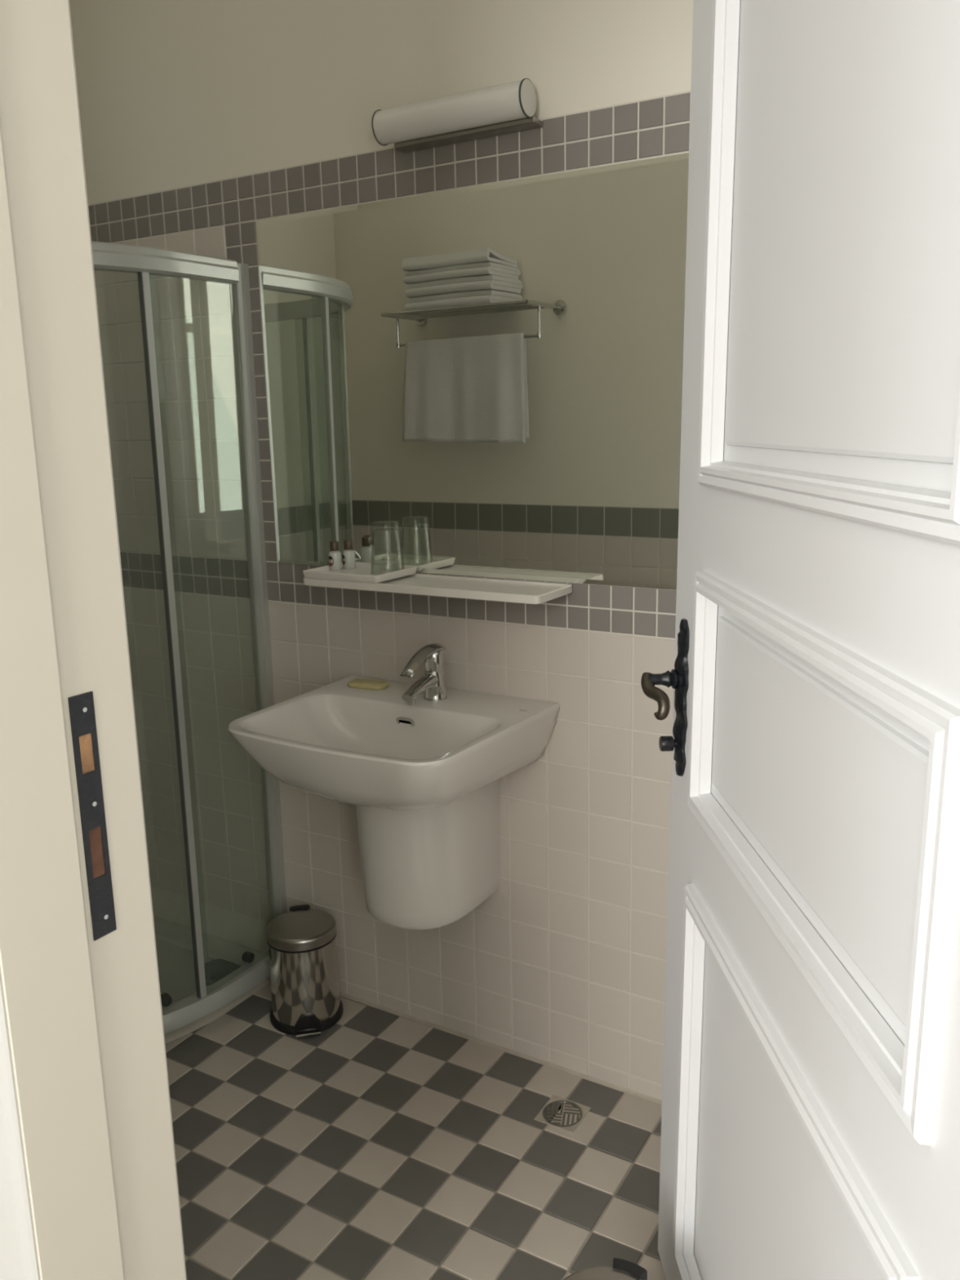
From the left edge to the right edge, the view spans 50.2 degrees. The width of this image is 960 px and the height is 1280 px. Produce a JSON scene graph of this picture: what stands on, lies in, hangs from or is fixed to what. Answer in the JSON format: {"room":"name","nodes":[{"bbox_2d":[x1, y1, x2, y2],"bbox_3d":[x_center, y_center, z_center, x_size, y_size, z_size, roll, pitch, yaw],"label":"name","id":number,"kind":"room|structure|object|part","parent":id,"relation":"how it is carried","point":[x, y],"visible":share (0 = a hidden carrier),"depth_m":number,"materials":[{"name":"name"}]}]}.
{"room":"bathroom","nodes":[
{"label":"bathroom","id":0,"kind":"room"},
{"bbox_2d":[69,0,693,1100],"bbox_3d":[0.087,-0.465,2.216,3.200,3.050,0.160,6,14,31],"label":"wall","id":1,"kind":"structure","parent":0,"point":[202,122],"depth_m":2.37,"materials":[{"name":"tile"}]},
{"bbox_2d":[227,675,559,929],"bbox_3d":[-0.190,0.388,2.194,0.562,0.474,0.491,6,14,31],"label":"washbasin","id":2,"kind":"object","parent":1,"relation":"attached to","point":[422,779],"visible":0.97,"depth_m":2.18,"materials":[{"name":"white ceramic"}]},
{"bbox_2d":[346,678,389,689],"bbox_3d":[-0.260,0.102,2.379,0.100,0.012,0.060,5,14,26],"label":"soap bar","id":3,"kind":"object","parent":2,"relation":"on","point":[361,683],"visible":1,"depth_m":2.36,"materials":[{"name":"yellow wax"}]},
{"bbox_2d":[227,675,559,810],"bbox_3d":[-0.193,0.229,2.159,0.562,0.146,0.491,6,14,31],"label":"basin","id":4,"kind":"object","parent":2,"relation":"in","point":[337,741],"depth_m":2.13,"materials":[{"name":"white ceramic"}]},
{"bbox_2d":[400,642,447,705],"bbox_3d":[-0.121,0.075,2.219,0.054,0.125,0.134,6,14,31],"label":"tap","id":5,"kind":"object","parent":2,"relation":"on","point":[432,683],"visible":1,"depth_m":2.22,"materials":[{"name":"silver metal"}]},
{"bbox_3d":[-0.127,0.099,2.215,0.041,0.042,0.112,6,14,31],"label":"spout","id":6,"kind":"part","parent":5,"relation":"part of","materials":[{"name":"silver metal"}]},
{"bbox_3d":[-0.123,0.040,2.211,0.046,0.052,0.132,6,14,31],"label":"lever","id":7,"kind":"part","parent":5,"relation":"part of","materials":[{"name":"silver metal"}]},
{"bbox_2d":[303,573,572,604],"bbox_3d":[-0.103,-0.119,2.223,0.604,0.018,0.158,6,14,31],"label":"wall shelf","id":8,"kind":"object","parent":1,"relation":"attached to","point":[535,593],"visible":0.77,"depth_m":2.16,"materials":[{"name":"white ceramic"}]},
{"bbox_2d":[302,562,417,582],"bbox_3d":[-0.270,-0.154,2.313,0.208,0.016,0.158,6,14,31],"label":"tray","id":9,"kind":"object","parent":8,"relation":"on","point":[362,572],"visible":0.79,"depth_m":2.29,"materials":[{"name":"white ceramic"}]},
{"bbox_2d":[328,541,342,570],"bbox_3d":[-0.335,-0.195,2.364,0.029,0.066,0.030,9,16,40],"label":"toiletry bottle","id":10,"kind":"object","parent":9,"relation":"on","point":[335,555],"visible":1,"depth_m":2.35,"materials":[{"name":"grey plastic"}]},
{"bbox_2d":[342,539,355,568],"bbox_3d":[-0.305,-0.199,2.380,0.030,0.066,0.029,-8,14,-30],"label":"toiletry bottle","id":11,"kind":"object","parent":9,"relation":"on","point":[348,555],"visible":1,"depth_m":2.37,"materials":[{"name":"grey plastic"}]},
{"bbox_2d":[370,520,404,575],"bbox_3d":[-0.208,-0.207,2.290,0.077,0.115,0.077,6,14,31],"label":"drinking glass","id":12,"kind":"object","parent":9,"relation":"on","point":[377,522],"visible":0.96,"depth_m":2.28,"materials":[{"name":"clear glass"}]},
{"bbox_2d":[371,78,543,152],"bbox_3d":[-0.049,-1.034,2.025,0.350,0.075,0.088,6,14,31],"label":"wall lamp","id":13,"kind":"object","parent":1,"relation":"attached to","point":[508,108],"visible":1,"depth_m":2.00,"materials":[{"name":"white"}]},
{"bbox_2d":[255,152,688,590],"bbox_3d":[0.001,-0.529,2.158,1.196,0.798,0.004,6,14,31],"label":"mirror","id":14,"kind":"object","parent":1,"relation":"attached to","point":[492,372],"visible":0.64,"depth_m":2.14,"materials":[{"name":"silver mirror"}]},
{"bbox_2d":[339,991,662,1105],"bbox_3d":[0.399,1.022,2.269,2.150,0.007,0.011,6,14,31],"label":"trim","id":15,"kind":"structure","parent":1,"relation":"attached to","point":[588,1077],"depth_m":2.46,"materials":[{"name":"tile"}]},
{"bbox_2d":[164,982,666,1279],"bbox_3d":[-0.235,1.148,1.960,3.200,0.080,1.420,6,14,31],"label":"floor","id":16,"kind":"structure","parent":0,"point":[378,1144],"depth_m":2.11,"materials":[{"name":"tile"}]},
{"bbox_2d":[153,916,271,1043],"bbox_3d":[-1.038,0.936,2.715,0.718,0.050,0.706,6,14,31],"label":"shower tray","id":17,"kind":"object","parent":16,"relation":"on","point":[174,942],"visible":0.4,"depth_m":2.83,"materials":[{"name":"white ceramic"}]},
{"bbox_2d":[91,240,287,1033],"bbox_3d":[-1.021,0.054,2.343,1.089,1.809,0.365,-4,13,-13],"label":"shower enclosure","id":18,"kind":"object","parent":17,"relation":"on","point":[144,261],"visible":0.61,"depth_m":2.46,"materials":[{"name":"silver metal"}]},
{"bbox_3d":[-1.045,-0.798,2.148,1.048,0.059,0.321,-4,12,-11],"label":"rail","id":19,"kind":"part","parent":18,"relation":"part of","materials":[{"name":"silver metal"}]},
{"bbox_3d":[-0.624,0.024,2.488,0.014,1.710,0.299,7,15,30],"label":"fixed pane","id":20,"kind":"part","parent":18,"relation":"part of","materials":[{"name":"clear glass"}]},
{"bbox_3d":[-1.004,0.914,2.535,1.087,0.047,0.344,-4,13,-13],"label":"rail","id":21,"kind":"part","parent":18,"relation":"part of","materials":[{"name":"silver metal"}]},
{"bbox_3d":[-0.561,-0.006,2.601,0.040,1.798,0.042,7,15,30],"label":"wall post","id":22,"kind":"part","parent":18,"relation":"part of","materials":[{"name":"silver metal"}]},
{"bbox_2d":[266,904,342,1037],"bbox_3d":[-0.448,0.840,2.605,0.186,0.259,0.208,-4,12,-11],"label":"pedal bin","id":23,"kind":"object","parent":16,"relation":"on","point":[306,1002],"visible":1,"depth_m":2.54,"materials":[{"name":"silver metal"}]},
{"bbox_3d":[-0.451,0.729,2.587,0.174,0.033,0.174,-4,12,-11],"label":"lid","id":24,"kind":"part","parent":23,"relation":"part of","materials":[{"name":"silver metal"}]},
{"bbox_2d":[533,1094,591,1133],"bbox_3d":[0.181,1.038,2.242,0.094,0.004,0.094,6,14,30],"label":"floor drain","id":25,"kind":"object","parent":16,"relation":"on","point":[554,1099],"visible":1,"depth_m":2.24,"materials":[{"name":"silver metal"}]},
{"bbox_2d":[563,1257,647,1279],"bbox_3d":[0.178,1.068,1.446,0.186,0.275,0.208,5,14,27],"label":"pedal bin","id":26,"kind":"object","parent":16,"relation":"on","point":[621,1269],"visible":1,"depth_m":1.49,"materials":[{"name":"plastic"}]},
{"bbox_3d":[0.178,0.950,1.426,0.174,0.033,0.174,5,14,27],"label":"lid","id":27,"kind":"part","parent":26,"relation":"part of","materials":[{"name":"silver metal"}]},
{"bbox_2d":[640,0,959,1279],"bbox_3d":[0.333,0.111,1.108,0.128,2.258,1.045,-1,12,-3],"label":"door","id":28,"kind":"structure","parent":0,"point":[811,1112],"depth_m":1.03,"materials":[{"name":"white paint"}]},
{"bbox_3d":[0.263,0.084,1.543,0.025,0.062,0.072,-5,13,-17],"label":"lever handle","id":29,"kind":"part","parent":28,"relation":"part of","materials":[{"name":"grey metal"}]},
{"bbox_3d":[0.293,0.160,1.584,0.028,0.024,0.024,-1,12,-3],"label":"key knob","id":30,"kind":"part","parent":28,"relation":"part of","materials":[{"name":"black metal"}]},
{"bbox_3d":[0.354,0.765,1.260,0.006,0.598,0.664,-1,12,-3],"label":"panel","id":31,"kind":"part","parent":28,"relation":"part of","materials":[{"name":"white paint"}]},
{"bbox_3d":[0.342,0.766,1.260,0.028,0.660,0.726,-1,12,-3],"label":"moulding","id":32,"kind":"part","parent":28,"relation":"part of","materials":[{"name":"white paint"}]},
{"bbox_3d":[0.361,0.383,1.179,0.046,0.126,0.720,-1,12,-3],"label":"rail","id":33,"kind":"part","parent":28,"relation":"part of","materials":[{"name":"white paint"}]},
{"bbox_3d":[0.346,0.150,1.128,0.006,0.292,0.664,-1,12,-3],"label":"panel","id":34,"kind":"part","parent":28,"relation":"part of","materials":[{"name":"white paint"}]},
{"bbox_3d":[0.335,0.151,1.127,0.028,0.354,0.726,-1,12,-3],"label":"moulding","id":35,"kind":"part","parent":28,"relation":"part of","materials":[{"name":"white paint"}]},
{"bbox_3d":[0.326,-0.499,0.987,0.028,0.737,0.726,-1,12,-3],"label":"moulding","id":36,"kind":"part","parent":28,"relation":"part of","materials":[{"name":"white paint"}]},
{"bbox_3d":[0.356,-0.081,1.078,0.046,0.123,0.720,-1,12,-3],"label":"rail","id":37,"kind":"part","parent":28,"relation":"part of","materials":[{"name":"white paint"}]},
{"bbox_3d":[0.338,-0.499,0.988,0.006,0.675,0.664,-1,12,-3],"label":"panel","id":38,"kind":"part","parent":28,"relation":"part of","materials":[{"name":"white paint"}]},
{"bbox_3d":[-0.664,-0.185,1.002,3.200,3.050,0.150,6,14,31],"label":"wall","id":39,"kind":"structure","parent":0,"visible":0},
{"bbox_2d":[0,966,40,1279],"bbox_3d":[-0.442,0.159,0.829,0.130,2.340,0.028,6,14,31],"label":"trim","id":40,"kind":"structure","parent":39,"relation":"attached to","point":[19,1260],"depth_m":0.88,"materials":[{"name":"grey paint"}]},
{"bbox_2d":[0,0,186,1279],"bbox_3d":[-0.018,0.182,0.679,0.870,2.340,0.163,6,14,31],"label":"trim","id":41,"kind":"structure","parent":39,"relation":"attached to","point":[78,958],"depth_m":0.86,"materials":[{"name":"paint"}]},
{"bbox_3d":[-0.341,0.156,0.901,0.005,0.225,0.024,6,14,31],"label":"strike plate","id":42,"kind":"part","parent":41,"relation":"part of","materials":[{"name":"black metal"}]}
]}

